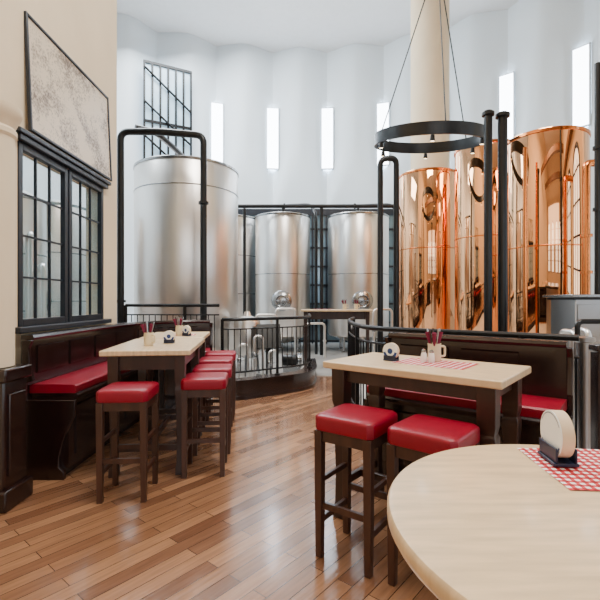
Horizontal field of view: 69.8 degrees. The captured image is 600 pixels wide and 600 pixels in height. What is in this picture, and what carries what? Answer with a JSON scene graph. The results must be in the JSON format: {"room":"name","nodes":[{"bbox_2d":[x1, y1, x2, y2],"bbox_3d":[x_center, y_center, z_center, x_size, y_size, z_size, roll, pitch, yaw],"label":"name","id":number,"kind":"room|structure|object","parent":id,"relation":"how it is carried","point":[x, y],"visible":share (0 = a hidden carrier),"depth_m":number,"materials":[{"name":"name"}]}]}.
{"room":"bar","nodes":[
{"label":"bar","id":0,"kind":"room"},
{"bbox_2d":[0,0,116,363],"bbox_3d":[-2.400,-3.880,-0.300,0.200,10.600,11.400,0,0,0],"label":"wall","id":1,"kind":"structure","parent":0,"point":[86,30],"depth_m":4.68,"materials":[{"name":"beige paint"}]},
{"bbox_2d":[17,141,67,326],"bbox_3d":[-2.317,-0.540,3.875,0.053,1.520,0.745,0,0,0],"label":"window","id":2,"kind":"structure","parent":1,"relation":"in","point":[22,148],"depth_m":3.87,"materials":[{"name":"grey paint"}]},
{"bbox_2d":[16,126,110,188],"bbox_3d":[-2.265,-1.345,4.260,0.070,0.090,1.660,0,0,0],"label":"trim","id":3,"kind":"structure","parent":1,"relation":"attached to","point":[26,137],"depth_m":4.01,"materials":[{"name":"grey paint"}]},
{"bbox_2d":[15,319,111,333],"bbox_3d":[-2.270,0.245,4.260,0.090,0.050,1.660,0,0,0],"label":"trim","id":4,"kind":"structure","parent":1,"relation":"attached to","point":[36,328],"depth_m":3.96,"materials":[{"name":"grey paint"}]},
{"bbox_2d":[24,11,111,181],"bbox_3d":[-2.270,-1.910,4.350,0.073,1.000,1.545,0,0,0],"label":"framed picture","id":5,"kind":"object","parent":1,"relation":"attached to","point":[66,109],"visible":1,"depth_m":4.13,"materials":[{"name":"grey paint"}]},
{"bbox_2d":[68,169,103,321],"bbox_3d":[-2.317,-0.540,4.645,0.053,1.520,0.745,0,0,0],"label":"window","id":6,"kind":"structure","parent":1,"relation":"in","point":[71,175],"depth_m":4.69,"materials":[{"name":"grey paint"}]},
{"bbox_2d":[0,342,438,599],"bbox_3d":[0.000,1.462,5.786,24.000,0.115,25.573,0,0,0],"label":"floor","id":7,"kind":"structure","parent":0,"point":[248,533],"depth_m":2.68,"materials":[{"name":"brown wood"}]},
{"bbox_2d":[0,99,32,512],"bbox_3d":[-2.160,0.040,2.980,0.420,2.760,0.400,0,0,0],"label":"column","id":8,"kind":"structure","parent":7,"relation":"on","point":[16,485],"depth_m":2.95,"materials":[{"name":"beige paint"}]},
{"bbox_2d":[25,231,33,318],"bbox_3d":[-3.650,0.248,5.800,0.060,2.315,0.560,0,0,-37],"label":"pipe","id":9,"kind":"object","parent":7,"relation":"on","point":[29,243],"visible":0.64,"depth_m":5.60,"materials":[{"name":"silver metal"}]},
{"bbox_2d":[23,190,47,318],"bbox_3d":[-4.200,-0.107,6.300,0.864,3.025,0.864,0,0,0],"label":"tank","id":10,"kind":"object","parent":7,"relation":"on","point":[28,203],"visible":0.27,"depth_m":6.21,"materials":[{"name":"silver metal"}]},
{"bbox_2d":[37,263,46,317],"bbox_3d":[-3.250,0.473,5.400,0.060,1.865,0.560,0,0,-37],"label":"pipe","id":11,"kind":"object","parent":7,"relation":"on","point":[41,268],"visible":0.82,"depth_m":5.21,"materials":[{"name":"silver metal"}]},
{"bbox_2d":[44,199,85,316],"bbox_3d":[-4.746,-0.258,8.277,1.248,3.325,1.261,0,0,-44],"label":"tank","id":12,"kind":"object","parent":7,"relation":"on","point":[55,212],"visible":0.16,"depth_m":8.00,"materials":[{"name":"silver metal"}]},
{"bbox_2d":[21,320,212,479],"bbox_3d":[-1.861,0.850,4.794,0.895,1.140,2.896,0,0,15],"label":"bench","id":13,"kind":"object","parent":7,"relation":"on","point":[68,369],"visible":0.53,"depth_m":3.65,"materials":[{"name":"brown wood"}]},
{"bbox_2d":[30,348,209,392],"bbox_3d":[-1.840,0.705,4.779,0.795,0.070,2.787,0,0,14],"label":"seat cushion","id":14,"kind":"object","parent":13,"relation":"on","point":[84,378],"depth_m":3.69,"materials":[{"name":"red leather"}]},
{"bbox_2d":[96,381,158,503],"bbox_3d":[-1.260,1.023,3.170,0.360,0.794,0.360,0,0,-4],"label":"bar stool","id":15,"kind":"object","parent":7,"relation":"on","point":[115,397],"visible":1,"depth_m":3.01,"materials":[{"name":"brown wood"}]},
{"bbox_2d":[96,381,158,402],"bbox_3d":[-1.260,0.672,3.170,0.360,0.092,0.360,0,0,-4],"label":"cushion","id":16,"kind":"object","parent":15,"relation":"on","point":[116,392],"depth_m":3.01,"materials":[{"name":"red leather"}]},
{"bbox_2d":[99,338,204,477],"bbox_3d":[-1.290,0.910,3.950,0.700,1.020,1.100,0,0,-7],"label":"table","id":17,"kind":"object","parent":7,"relation":"on","point":[130,355],"visible":0.56,"depth_m":3.49,"materials":[{"name":"brown wood"}]},
{"bbox_2d":[144,332,155,345],"bbox_3d":[-1.322,0.343,3.767,0.086,0.115,0.116,0,0,-33],"label":"mug","id":18,"kind":"object","parent":17,"relation":"on","point":[149,338],"visible":0.96,"depth_m":3.74,"materials":[{"name":"beige ceramic"}]},
{"bbox_2d":[163,330,174,342],"bbox_3d":[-1.210,0.340,3.980,0.106,0.116,0.058,0,0,0],"label":"holder","id":19,"kind":"object","parent":17,"relation":"on","point":[168,336],"visible":1,"depth_m":3.96,"materials":[{"name":"blue paint"}]},
{"bbox_2d":[117,128,208,322],"bbox_3d":[-2.245,-0.695,7.000,1.515,4.200,0.165,0,0,0],"label":"pipe","id":20,"kind":"object","parent":7,"relation":"on","point":[123,133],"visible":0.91,"depth_m":6.96,"materials":[{"name":"black metal"}]},
{"bbox_2d":[124,304,219,350],"bbox_3d":[-1.930,0.729,6.433,1.465,1.346,0.088,0,0,2],"label":"railing","id":21,"kind":"object","parent":7,"relation":"on","point":[184,306],"visible":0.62,"depth_m":6.42,"materials":[{"name":"black metal"}]},
{"bbox_2d":[139,332,209,432],"bbox_3d":[-1.420,0.910,4.990,0.660,1.020,0.860,0,0,-7],"label":"table","id":22,"kind":"object","parent":7,"relation":"on","point":[202,350],"visible":0.35,"depth_m":5.13,"materials":[{"name":"brown wood"}]},
{"bbox_2d":[182,325,190,335],"bbox_3d":[-1.260,0.340,4.780,0.106,0.116,0.058,0,0,30],"label":"holder","id":23,"kind":"object","parent":22,"relation":"on","point":[186,330],"visible":1,"depth_m":4.76,"materials":[{"name":"blue paint"}]},
{"bbox_3d":[-1.350,0.399,4.920,0.300,0.002,0.200,0,0,-7],"label":"placemat","id":24,"kind":"object","parent":22,"relation":"on","visible":0},
{"bbox_2d":[176,325,182,335],"bbox_3d":[-1.352,0.343,4.862,0.086,0.115,0.115,0,0,32],"label":"mug","id":25,"kind":"object","parent":24,"relation":"on","point":[179,332],"visible":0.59,"depth_m":4.81,"materials":[{"name":"beige ceramic"}]},
{"bbox_2d":[133,155,238,350],"bbox_3d":[-2.250,-0.647,8.600,2.024,4.105,2.024,0,0,0],"label":"tank","id":26,"kind":"object","parent":7,"relation":"on","point":[166,192],"visible":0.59,"depth_m":7.71,"materials":[{"name":"silver metal"}]},
{"bbox_2d":[134,124,183,154],"bbox_3d":[-2.400,-2.805,7.763,0.274,0.190,1.517,0,0,18],"label":"pipe","id":27,"kind":"object","parent":26,"relation":"on","point":[163,139],"visible":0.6,"depth_m":7.61,"materials":[{"name":"black metal"}]},
{"bbox_2d":[181,372,227,478],"bbox_3d":[-0.790,1.023,3.600,0.360,0.794,0.360,0,0,-6],"label":"bar stool","id":28,"kind":"object","parent":7,"relation":"on","point":[197,384],"visible":0.96,"depth_m":3.44,"materials":[{"name":"brown wood"}]},
{"bbox_2d":[181,372,227,389],"bbox_3d":[-0.790,0.672,3.600,0.360,0.092,0.360,0,0,-6],"label":"cushion","id":29,"kind":"object","parent":28,"relation":"on","point":[197,380],"depth_m":3.43,"materials":[{"name":"red leather"}]},
{"bbox_2d":[192,364,231,455],"bbox_3d":[-0.830,1.023,4.100,0.360,0.794,0.360,0,0,-8],"label":"bar stool","id":30,"kind":"object","parent":7,"relation":"on","point":[197,423],"visible":0.7,"depth_m":3.95,"materials":[{"name":"brown wood"}]},
{"bbox_2d":[192,364,231,377],"bbox_3d":[-0.830,0.672,4.100,0.360,0.092,0.360,0,0,-8],"label":"cushion","id":31,"kind":"object","parent":30,"relation":"on","point":[227,368],"depth_m":3.96,"materials":[{"name":"red leather"}]},
{"bbox_2d":[199,356,233,435],"bbox_3d":[-0.910,1.023,4.660,0.360,0.794,0.360,0,0,-5],"label":"bar stool","id":32,"kind":"object","parent":7,"relation":"on","point":[208,359],"visible":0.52,"depth_m":4.62,"materials":[{"name":"red leather"}]},
{"bbox_2d":[199,356,233,365],"bbox_3d":[-0.910,0.672,4.660,0.360,0.092,0.360,0,0,-5],"label":"cushion","id":33,"kind":"object","parent":32,"relation":"on","point":[208,359],"depth_m":4.54,"materials":[{"name":"red leather"}]},
{"bbox_2d":[205,350,235,420],"bbox_3d":[-0.960,1.023,5.220,0.360,0.794,0.360,0,0,-7],"label":"bar stool","id":34,"kind":"object","parent":7,"relation":"on","point":[232,353],"visible":0.47,"depth_m":5.07,"materials":[{"name":"red leather"}]},
{"bbox_2d":[205,350,235,360],"bbox_3d":[-0.960,0.672,5.220,0.360,0.092,0.360,0,0,-7],"label":"cushion","id":35,"kind":"object","parent":34,"relation":"on","point":[232,353],"depth_m":5.08,"materials":[{"name":"red leather"}]},
{"bbox_2d":[237,343,248,377],"bbox_3d":[-0.949,1.062,7.106,0.198,0.684,0.168,0,0,0],"label":"pipe","id":36,"kind":"object","parent":7,"relation":"on","point":[242,344],"visible":0.7,"depth_m":7.12,"materials":[{"name":"silver metal"}]},
{"bbox_2d":[243,208,245,313],"bbox_3d":[-1.420,-0.468,11.000,0.080,3.745,0.080,0,0,0],"label":"pipe","id":37,"kind":"object","parent":7,"relation":"on","point":[244,209],"visible":0.66,"depth_m":10.97,"materials":[{"name":"metal"}]},
{"bbox_2d":[238,214,254,317],"bbox_3d":[-2.050,-0.557,12.700,1.564,3.925,1.564,0,0,0],"label":"tank","id":38,"kind":"object","parent":7,"relation":"on","point":[250,221],"visible":0.13,"depth_m":12.18,"materials":[{"name":"silver metal"}]},
{"bbox_2d":[234,312,259,375],"bbox_3d":[-1.000,0.813,8.146,0.500,1.186,0.508,0,0,0],"label":"vessel","id":39,"kind":"object","parent":7,"relation":"on","point":[237,324],"visible":0.58,"depth_m":7.93,"materials":[{"name":"silver metal"}]},
{"bbox_2d":[252,335,263,375],"bbox_3d":[-0.709,0.997,7.226,0.198,0.814,0.168,0,0,0],"label":"pipe","id":40,"kind":"object","parent":7,"relation":"on","point":[254,355],"visible":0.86,"depth_m":7.22,"materials":[{"name":"silver metal"}]},
{"bbox_2d":[255,314,277,365],"bbox_3d":[-0.723,0.848,9.213,0.555,1.112,0.168,0,0,-11],"label":"pipe","id":41,"kind":"object","parent":7,"relation":"on","point":[257,315],"visible":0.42,"depth_m":9.21,"materials":[{"name":"silver metal"}]},
{"bbox_2d":[256,324,281,375],"bbox_3d":[-0.571,0.924,7.848,0.440,0.961,0.360,0,0,-12],"label":"control panel","id":42,"kind":"object","parent":7,"relation":"on","point":[257,325],"visible":0.52,"depth_m":7.82,"materials":[{"name":"black paint"}]},
{"bbox_2d":[268,349,275,373],"bbox_3d":[-0.469,1.127,7.346,0.198,0.554,0.168,0,0,0],"label":"pipe","id":43,"kind":"object","parent":7,"relation":"on","point":[270,351],"visible":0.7,"depth_m":7.34,"materials":[{"name":"silver metal"}]},
{"bbox_2d":[235,358,316,400],"bbox_3d":[-0.177,1.280,7.104,0.818,0.280,2.728,0,0,29],"label":"curb","id":44,"kind":"object","parent":7,"relation":"on","point":[260,386],"visible":0.81,"depth_m":6.46,"materials":[{"name":"brown wood"}]},
{"bbox_2d":[221,313,311,374],"bbox_3d":[-0.213,0.697,7.118,0.702,0.882,2.622,0,0,31],"label":"railing","id":45,"kind":"object","parent":44,"relation":"on","point":[277,319],"visible":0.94,"depth_m":6.55,"materials":[{"name":"black metal"}]},
{"bbox_2d":[255,211,309,351],"bbox_3d":[-0.480,-0.517,12.000,1.543,3.845,1.543,0,0,43],"label":"tank","id":46,"kind":"object","parent":7,"relation":"on","point":[282,238],"visible":0.77,"depth_m":11.33,"materials":[{"name":"silver metal"}]},
{"bbox_2d":[275,308,296,361],"bbox_3d":[-0.323,0.788,9.813,0.555,1.232,0.168,0,0,-11],"label":"pipe","id":47,"kind":"object","parent":7,"relation":"on","point":[277,309],"visible":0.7,"depth_m":9.87,"materials":[{"name":"silver metal"}]},
{"bbox_2d":[283,352,301,371],"bbox_3d":[-0.150,1.218,8.450,0.380,0.375,0.300,0,0,0],"label":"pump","id":48,"kind":"object","parent":7,"relation":"on","point":[291,369],"visible":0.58,"depth_m":8.35,"materials":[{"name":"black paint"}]},
{"bbox_2d":[282,203,317,353],"bbox_3d":[0.050,-0.629,11.647,1.318,4.070,0.295,0,0,44],"label":"pipe","id":49,"kind":"object","parent":7,"relation":"on","point":[283,209],"visible":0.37,"depth_m":11.14,"materials":[{"name":"metal"}]},
{"bbox_2d":[238,209,392,343],"bbox_3d":[0.400,-0.755,13.870,5.500,4.350,0.100,0,0,0],"label":"glass wall","id":50,"kind":"structure","parent":7,"relation":"on","point":[249,212],"depth_m":13.89,"materials":[{"name":"grey paint"}]},
{"bbox_2d":[238,203,392,208],"bbox_3d":[0.360,-0.535,11.000,4.820,3.880,0.150,0,0,0],"label":"pipe","id":51,"kind":"object","parent":7,"relation":"on","point":[284,205],"visible":0.26,"depth_m":10.96,"materials":[{"name":"black metal"}]},
{"bbox_2d":[307,322,325,357],"bbox_3d":[0.377,0.973,10.413,0.555,0.862,0.168,0,0,-11],"label":"pipe","id":52,"kind":"object","parent":7,"relation":"on","point":[312,323],"visible":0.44,"depth_m":10.47,"materials":[{"name":"silver metal"}]},
{"bbox_2d":[320,208,322,354],"bbox_3d":[0.550,-0.472,11.000,0.090,3.755,0.090,0,0,0],"label":"pipe","id":53,"kind":"object","parent":7,"relation":"on","point":[321,209],"visible":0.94,"depth_m":10.96,"materials":[{"name":"black metal"}]},
{"bbox_2d":[301,309,372,357],"bbox_3d":[0.780,0.802,9.200,1.500,1.205,0.500,0,0,3],"label":"table","id":54,"kind":"object","parent":7,"relation":"on","point":[315,313],"depth_m":9.20,"materials":[{"name":"brown wood"}]},
{"bbox_2d":[314,403,397,578],"bbox_3d":[0.320,1.023,2.420,0.360,0.794,0.360,0,0,36],"label":"bar stool","id":55,"kind":"object","parent":7,"relation":"on","point":[349,426],"visible":0.86,"depth_m":2.33,"materials":[{"name":"brown wood"}]},
{"bbox_2d":[316,403,397,439],"bbox_3d":[0.320,0.672,2.420,0.360,0.092,0.360,0,0,36],"label":"cushion","id":56,"kind":"object","parent":55,"relation":"on","point":[347,421],"depth_m":2.31,"materials":[{"name":"red leather"}]},
{"bbox_2d":[327,211,388,352],"bbox_3d":[1.620,-0.517,12.000,1.703,3.845,1.703,0,0,-43],"label":"tank","id":57,"kind":"object","parent":7,"relation":"on","point":[352,236],"visible":0.8,"depth_m":11.25,"materials":[{"name":"silver metal"}]},
{"bbox_2d":[372,308,392,351],"bbox_3d":[1.977,0.798,10.213,0.555,1.212,0.168,0,0,-11],"label":"pipe","id":58,"kind":"object","parent":7,"relation":"on","point":[389,309],"visible":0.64,"depth_m":10.18,"materials":[{"name":"silver metal"}]},
{"bbox_2d":[377,155,398,352],"bbox_3d":[1.540,-0.558,7.500,0.380,3.926,0.100,0,0,0],"label":"pipe","id":59,"kind":"object","parent":7,"relation":"on","point":[392,158],"visible":0.94,"depth_m":7.46,"materials":[{"name":"black metal"}]},
{"bbox_2d":[323,352,530,519],"bbox_3d":[0.775,0.910,2.710,1.100,1.020,0.640,0,0,40],"label":"table","id":60,"kind":"object","parent":7,"relation":"on","point":[492,385],"visible":0.57,"depth_m":2.54,"materials":[{"name":"brown wood"}]},
{"bbox_2d":[383,343,399,360],"bbox_3d":[0.600,0.340,2.830,0.106,0.116,0.058,0,0,40],"label":"holder","id":61,"kind":"object","parent":60,"relation":"on","point":[391,351],"visible":1,"depth_m":2.81,"materials":[{"name":"blue paint"}]},
{"bbox_2d":[383,348,396,355],"bbox_3d":[0.589,0.351,2.817,0.076,0.069,0.064,0,0,0],"label":"print","id":62,"kind":"object","parent":61,"relation":"on","point":[386,351],"depth_m":2.81},
{"bbox_2d":[393,358,476,369],"bbox_3d":[0.850,0.399,2.720,0.460,0.002,0.300,0,0,40],"label":"placemat","id":63,"kind":"object","parent":60,"relation":"on","point":[413,361],"visible":0.84,"depth_m":2.70,"materials":[{"name":"red fabric"}]},
{"bbox_2d":[421,349,426,361],"bbox_3d":[0.795,0.356,2.760,0.042,0.082,0.042,0,0,0],"label":"salt shaker","id":64,"kind":"object","parent":63,"relation":"on","point":[423,354],"visible":1,"depth_m":2.75,"materials":[{"name":"white ceramic"}]},
{"bbox_2d":[428,350,434,362],"bbox_3d":[0.835,0.356,2.730,0.042,0.082,0.042,0,0,0],"label":"salt shaker","id":65,"kind":"object","parent":63,"relation":"on","point":[431,357],"visible":1,"depth_m":2.72,"materials":[{"name":"white ceramic"}]},
{"bbox_2d":[428,343,445,361],"bbox_3d":[0.894,0.340,2.804,0.125,0.115,0.086,0,0,-11],"label":"mug","id":66,"kind":"object","parent":63,"relation":"on","point":[437,348],"visible":0.75,"depth_m":2.77,"materials":[{"name":"beige ceramic"}]},
{"bbox_2d":[425,331,430,343],"bbox_3d":[0.843,0.294,2.795,0.061,0.179,0.028,0,0,-9],"label":"napkin","id":67,"kind":"object","parent":66,"relation":"in","point":[426,333],"visible":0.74,"depth_m":2.79,"materials":[{"name":"paper"}]},
{"bbox_2d":[432,332,436,345],"bbox_3d":[0.863,0.295,2.764,0.028,0.178,0.071,0,0,18],"label":"napkin","id":68,"kind":"object","parent":66,"relation":"in","point":[434,334],"visible":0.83,"depth_m":2.75,"materials":[{"name":"paper"}]},
{"bbox_2d":[437,331,442,343],"bbox_3d":[0.905,0.294,2.794,0.052,0.180,0.030,0,0,-13],"label":"napkin","id":69,"kind":"object","parent":66,"relation":"in","point":[440,333],"visible":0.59,"depth_m":2.79,"materials":[{"name":"paper"}]},
{"bbox_2d":[399,167,454,332],"bbox_3d":[2.800,-0.723,9.400,1.264,4.255,1.264,0,0,0],"label":"tank","id":70,"kind":"object","parent":7,"relation":"on","point":[426,195],"visible":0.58,"depth_m":8.85,"materials":[{"name":"orange metal"}]},
{"bbox_2d":[411,0,449,169],"bbox_3d":[3.200,-3.890,10.600,0.920,10.580,0.920,0,0,0],"label":"column","id":71,"kind":"structure","parent":7,"relation":"on","point":[427,93],"depth_m":10.22,"materials":[{"name":"beige paint"}]},
{"bbox_2d":[386,414,479,586],"bbox_3d":[0.675,1.023,2.170,0.360,0.794,0.360,0,0,40],"label":"bar stool","id":72,"kind":"object","parent":7,"relation":"on","point":[413,438],"visible":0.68,"depth_m":2.11,"materials":[{"name":"red leather"}]},
{"bbox_2d":[387,414,479,453],"bbox_3d":[0.675,0.672,2.170,0.360,0.092,0.360,0,0,40],"label":"cushion","id":73,"kind":"object","parent":72,"relation":"on","point":[417,433],"depth_m":2.08,"materials":[{"name":"red leather"}]},
{"bbox_2d":[364,332,573,474],"bbox_3d":[1.175,0.850,3.150,1.372,1.140,0.475,0,0,38],"label":"bench","id":74,"kind":"object","parent":7,"relation":"on","point":[549,385],"visible":0.4,"depth_m":3.02,"materials":[{"name":"brown wood"}]},
{"bbox_2d":[367,385,566,418],"bbox_3d":[1.157,0.695,3.127,1.302,0.070,0.393,0,0,38],"label":"seat cushion","id":75,"kind":"object","parent":74,"relation":"on","point":[534,403],"depth_m":2.94,"materials":[{"name":"red leather"}]},
{"bbox_2d":[454,139,509,336],"bbox_3d":[3.550,-0.787,8.160,1.184,4.385,1.184,0,0,0],"label":"tank","id":76,"kind":"object","parent":7,"relation":"on","point":[469,168],"visible":0.28,"depth_m":7.77,"materials":[{"name":"orange metal"}]},
{"bbox_2d":[482,109,494,330],"bbox_3d":[2.450,-0.527,5.600,0.156,3.865,0.156,0,0,0],"label":"pipe","id":77,"kind":"object","parent":7,"relation":"on","point":[488,114],"visible":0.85,"depth_m":5.55,"materials":[{"name":"black metal"}]},
{"bbox_2d":[387,444,599,599],"bbox_3d":[0.587,0.910,0.783,0.840,1.020,0.840,0,0,0],"label":"round table","id":78,"kind":"object","parent":7,"relation":"on","point":[480,522],"visible":0.89,"depth_m":0.76,"materials":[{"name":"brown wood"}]},
{"bbox_2d":[517,448,599,490],"bbox_3d":[0.735,0.399,1.020,0.320,0.002,0.260,0,0,4],"label":"placemat","id":79,"kind":"object","parent":78,"relation":"on","point":[586,476],"visible":0.73,"depth_m":1.01,"materials":[{"name":"red fabric"}]},
{"bbox_2d":[537,410,579,466],"bbox_3d":[0.635,0.334,1.060,0.058,0.122,0.112,0,0,6],"label":"holder","id":80,"kind":"object","parent":79,"relation":"on","point":[557,441],"visible":1,"depth_m":1.03,"materials":[{"name":"blue paint"}]},
{"bbox_2d":[495,111,509,337],"bbox_3d":[2.640,-0.517,5.600,0.180,3.845,0.180,0,0,0],"label":"pipe","id":81,"kind":"object","parent":7,"relation":"on","point":[502,117],"visible":0.85,"depth_m":5.55,"materials":[{"name":"black metal"}]},
{"bbox_2d":[522,147,528,332],"bbox_3d":[3.220,-0.388,6.150,0.090,3.585,0.090,0,0,0],"label":"pipe","id":82,"kind":"object","parent":7,"relation":"on","point":[525,245],"visible":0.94,"depth_m":6.13,"materials":[{"name":"orange metal"}]},
{"bbox_2d":[508,125,590,339],"bbox_3d":[3.870,-0.623,6.770,1.184,4.055,1.184,0,0,0],"label":"tank","id":83,"kind":"object","parent":7,"relation":"on","point":[557,155],"visible":0.52,"depth_m":6.28,"materials":[{"name":"orange metal"}]},
{"bbox_2d":[558,329,573,347],"bbox_3d":[2.697,0.849,4.279,0.134,1.113,0.389,0,0,-12],"label":"pipe","id":84,"kind":"object","parent":7,"relation":"on","point":[563,331],"visible":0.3,"depth_m":4.31,"materials":[{"name":"silver metal"}]},
{"bbox_2d":[542,294,599,346],"bbox_3d":[3.360,0.660,4.850,0.940,1.440,0.560,0,0,0],"label":"counter","id":85,"kind":"object","parent":7,"relation":"on","point":[567,309],"depth_m":4.62,"materials":[{"name":"silver metal"}]},
{"bbox_2d":[542,294,599,296],"bbox_3d":[3.360,-0.045,4.850,0.940,0.030,0.560,0,0,0],"label":"countertop","id":86,"kind":"structure","parent":85,"relation":"on","point":[566,295],"depth_m":4.57,"materials":[{"name":"silver metal"}]},
{"bbox_2d":[569,327,591,346],"bbox_3d":[2.817,0.839,4.279,0.134,1.133,0.389,0,0,-12],"label":"pipe","id":87,"kind":"object","parent":7,"relation":"on","point":[585,331],"visible":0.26,"depth_m":4.24,"materials":[{"name":"silver metal"}]},
{"bbox_2d":[574,336,595,448],"bbox_3d":[2.280,0.848,3.450,0.180,1.115,0.180,0,0,0],"label":"newel post","id":88,"kind":"object","parent":7,"relation":"on","point":[581,346],"visible":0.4,"depth_m":3.40,"materials":[{"name":"silver metal"}]},
{"bbox_2d":[580,159,593,293],"bbox_3d":[4.027,-0.263,5.900,0.345,3.335,0.150,0,0,0],"label":"pipe","id":89,"kind":"object","parent":7,"relation":"on","point":[586,235],"visible":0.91,"depth_m":5.86,"materials":[{"name":"orange metal"}]},
{"bbox_2d":[574,319,599,429],"bbox_3d":[2.940,0.790,4.000,0.768,1.229,0.048,0,0,0],"label":"pipe","id":90,"kind":"object","parent":7,"relation":"on","point":[580,322],"visible":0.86,"depth_m":3.99,"materials":[{"name":"metal"}]},
{"bbox_2d":[588,344,599,449],"bbox_3d":[2.080,0.865,2.980,0.100,1.110,0.100,0,0,0],"label":"wooden post","id":91,"kind":"object","parent":7,"relation":"on","point":[594,349],"visible":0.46,"depth_m":2.97,"materials":[{"name":"brown wood"}]},
{"bbox_2d":[592,62,599,293],"bbox_3d":[3.880,-0.838,5.600,0.120,4.485,0.120,0,0,0],"label":"pipe","id":92,"kind":"object","parent":7,"relation":"on","point":[596,148],"visible":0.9,"depth_m":5.57,"materials":[{"name":"metal"}]},
{"bbox_3d":[1.284,1.340,4.711,1.453,0.160,3.401,0,0,0],"label":"curb","id":93,"kind":"object","parent":7,"relation":"on","visible":0},
{"bbox_2d":[347,317,578,447],"bbox_3d":[0.990,0.752,4.609,0.901,1.012,3.615,0,0,-19],"label":"railing","id":94,"kind":"object","parent":93,"relation":"on","point":[354,342],"visible":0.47,"depth_m":3.77,"materials":[{"name":"black metal"}]},
{"bbox_2d":[23,0,599,321],"bbox_3d":[0.000,-3.880,10.979,19.990,10.600,9.959,0,0,0],"label":"wall","id":95,"kind":"structure","parent":0,"point":[533,39],"depth_m":15.11,"materials":[{"name":"white paint"}]},
{"bbox_2d":[143,59,191,158],"bbox_3d":[-4.333,-5.780,14.150,1.560,3.880,0.170,0,0,-28],"label":"window","id":96,"kind":"structure","parent":95,"relation":"in","point":[167,90],"depth_m":14.14,"materials":[{"name":"white glass"}]},
{"bbox_2d":[210,101,223,162],"bbox_3d":[-2.970,-5.930,15.392,0.460,2.280,0.080,0,0,-18],"label":"window","id":97,"kind":"structure","parent":95,"relation":"in","point":[216,108],"depth_m":15.38,"materials":[{"name":"white glass"}]},
{"bbox_2d":[266,107,278,169],"bbox_3d":[-1.004,-5.930,15.799,0.460,2.280,0.080,0,0,-6],"label":"window","id":98,"kind":"structure","parent":95,"relation":"in","point":[272,113],"depth_m":15.78,"materials":[{"name":"white glass"}]},
{"bbox_2d":[321,107,333,169],"bbox_3d":[1.004,-5.930,15.799,0.460,2.280,0.080,0,0,6],"label":"window","id":99,"kind":"structure","parent":95,"relation":"in","point":[327,113],"depth_m":15.78,"materials":[{"name":"white glass"}]},
{"bbox_2d":[376,101,389,166],"bbox_3d":[2.970,-5.930,15.392,0.460,2.280,0.080,0,0,18],"label":"window","id":100,"kind":"structure","parent":95,"relation":"in","point":[382,108],"depth_m":15.39,"materials":[{"name":"white glass"}]},
{"bbox_2d":[498,71,514,138],"bbox_3d":[6.456,-5.930,13.440,0.460,2.280,0.080,0,0,41],"label":"window","id":101,"kind":"structure","parent":95,"relation":"in","point":[506,82],"depth_m":13.39,"materials":[{"name":"white glass"}]},
{"bbox_2d":[571,42,590,126],"bbox_3d":[7.830,-5.930,11.976,0.080,2.280,0.460,0,0,-37],"label":"window","id":102,"kind":"structure","parent":95,"relation":"in","point":[581,55],"depth_m":11.96,"materials":[{"name":"white glass"}]},
{"bbox_2d":[117,0,518,52],"bbox_3d":[0.000,-9.280,5.000,24.000,0.200,24.000,0,0,0],"label":"ceiling","id":103,"kind":"structure","parent":0,"point":[272,26],"depth_m":14.02,"materials":[{"name":"paint"}]},
{"bbox_2d":[374,0,483,158],"bbox_3d":[2.100,-5.732,7.000,1.769,6.892,1.767,0,0,29],"label":"ring light","id":104,"kind":"object","parent":103,"relation":"hanging from","point":[476,130],"visible":0.91,"depth_m":6.67,"materials":[{"name":"black paint"}]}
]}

